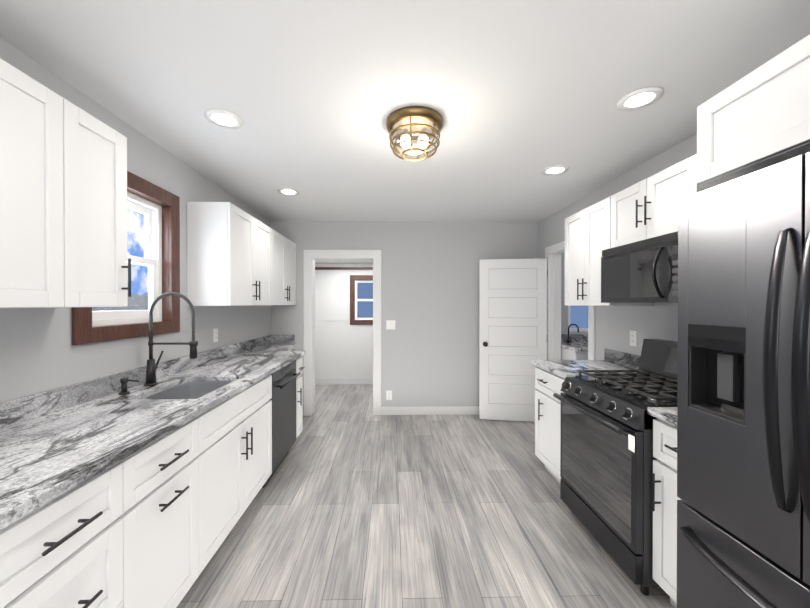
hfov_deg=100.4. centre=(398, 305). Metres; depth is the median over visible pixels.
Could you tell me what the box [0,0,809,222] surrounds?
ceiling
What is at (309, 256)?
door frame
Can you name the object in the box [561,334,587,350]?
countertop
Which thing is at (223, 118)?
recessed light
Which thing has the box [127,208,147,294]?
sky
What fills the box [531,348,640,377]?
countertop
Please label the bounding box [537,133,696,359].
wall
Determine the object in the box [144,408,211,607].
base cabinet
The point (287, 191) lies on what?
recessed light
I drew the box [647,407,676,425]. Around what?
countertop
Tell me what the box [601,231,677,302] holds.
microwave
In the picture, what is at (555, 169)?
recessed light
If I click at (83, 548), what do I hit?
base cabinet
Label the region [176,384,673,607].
floor
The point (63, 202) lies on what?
upper cabinet
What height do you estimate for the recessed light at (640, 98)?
0.008 m
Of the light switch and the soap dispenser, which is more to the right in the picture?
the light switch
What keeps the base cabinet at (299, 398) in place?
on the floor
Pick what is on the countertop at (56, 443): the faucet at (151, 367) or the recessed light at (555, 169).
the faucet at (151, 367)
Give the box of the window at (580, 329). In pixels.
[568,306,587,330]
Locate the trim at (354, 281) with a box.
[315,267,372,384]
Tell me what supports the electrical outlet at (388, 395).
attached to the wall at (430, 307)
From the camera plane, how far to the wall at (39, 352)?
1.85 m
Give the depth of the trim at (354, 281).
5.88 m
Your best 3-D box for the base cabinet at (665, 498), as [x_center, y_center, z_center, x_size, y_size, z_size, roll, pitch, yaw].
[1.485,0.953,1.406,0.664,0.886,0.361,0,0,-1]
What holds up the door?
in the wall at (614, 325)
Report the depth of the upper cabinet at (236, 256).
2.51 m
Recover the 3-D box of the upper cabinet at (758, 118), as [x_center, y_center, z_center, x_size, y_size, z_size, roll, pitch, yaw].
[1.471,-0.612,0.847,0.716,0.298,0.910,0,0,-1]
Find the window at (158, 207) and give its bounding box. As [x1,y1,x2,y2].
[72,171,179,344]
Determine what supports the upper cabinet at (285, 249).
attached to the wall at (39, 352)
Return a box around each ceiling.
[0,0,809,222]
[315,260,372,262]
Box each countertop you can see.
[0,334,305,529]
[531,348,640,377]
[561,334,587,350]
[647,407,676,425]
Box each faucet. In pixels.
[144,292,197,385]
[567,324,578,342]
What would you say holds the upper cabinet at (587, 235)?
attached to the wall at (614, 325)
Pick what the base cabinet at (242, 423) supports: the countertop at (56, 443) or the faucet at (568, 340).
the countertop at (56, 443)
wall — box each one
[0,37,270,402]
[271,221,587,414]
[315,263,372,377]
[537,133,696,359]
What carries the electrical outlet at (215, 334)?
attached to the wall at (39, 352)
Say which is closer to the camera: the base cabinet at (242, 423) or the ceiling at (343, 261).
the base cabinet at (242, 423)
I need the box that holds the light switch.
[386,320,394,328]
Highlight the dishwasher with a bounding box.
[262,360,300,487]
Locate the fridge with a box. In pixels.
[677,152,809,607]
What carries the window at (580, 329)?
in the wall at (430, 307)
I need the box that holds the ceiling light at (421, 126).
[386,106,442,160]
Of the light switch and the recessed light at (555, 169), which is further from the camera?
the light switch
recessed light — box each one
[204,109,242,128]
[278,188,299,194]
[541,165,568,174]
[617,87,663,110]
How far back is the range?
1.82 m
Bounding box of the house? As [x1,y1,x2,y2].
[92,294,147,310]
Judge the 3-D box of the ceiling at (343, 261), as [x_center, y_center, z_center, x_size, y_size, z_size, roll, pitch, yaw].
[-0.531,-0.772,5.197,2.410,0.060,1.639,0,0,-1]
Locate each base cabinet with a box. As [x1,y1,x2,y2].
[0,448,143,607]
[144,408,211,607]
[212,375,271,556]
[296,357,304,438]
[535,366,564,483]
[561,348,587,359]
[652,418,681,607]
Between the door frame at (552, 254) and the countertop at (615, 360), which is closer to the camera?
the countertop at (615, 360)
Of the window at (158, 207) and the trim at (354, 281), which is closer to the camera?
the window at (158, 207)
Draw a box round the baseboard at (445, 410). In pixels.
[381,406,478,414]
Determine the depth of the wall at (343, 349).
5.87 m
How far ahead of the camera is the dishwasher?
2.82 m
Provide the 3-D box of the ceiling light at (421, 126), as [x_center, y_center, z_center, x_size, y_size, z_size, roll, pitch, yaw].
[0.093,-0.950,1.926,0.326,0.193,0.326,0,0,-1]
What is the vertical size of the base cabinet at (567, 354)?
0.886 m
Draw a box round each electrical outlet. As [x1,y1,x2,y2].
[213,328,217,341]
[386,391,391,399]
[630,330,636,346]
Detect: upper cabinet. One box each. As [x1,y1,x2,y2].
[0,58,130,307]
[187,202,274,305]
[275,231,295,304]
[565,196,653,305]
[611,154,716,247]
[697,34,809,184]
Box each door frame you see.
[303,250,380,415]
[545,241,594,359]
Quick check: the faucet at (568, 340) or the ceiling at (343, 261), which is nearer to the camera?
the faucet at (568, 340)
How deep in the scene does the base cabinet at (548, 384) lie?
2.65 m
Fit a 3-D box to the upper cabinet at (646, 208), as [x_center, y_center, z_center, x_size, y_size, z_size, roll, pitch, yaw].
[1.630,-0.578,2.030,0.356,0.378,0.670,0,0,-1]
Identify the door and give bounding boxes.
[479,258,546,421]
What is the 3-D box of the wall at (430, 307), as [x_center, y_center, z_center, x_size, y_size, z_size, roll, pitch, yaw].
[0.985,0.162,4.348,5.410,2.440,0.120,0,0,-1]
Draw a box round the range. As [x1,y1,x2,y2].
[553,339,677,595]
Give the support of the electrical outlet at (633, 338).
attached to the wall at (614, 325)
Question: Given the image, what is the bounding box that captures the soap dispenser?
[119,377,138,394]

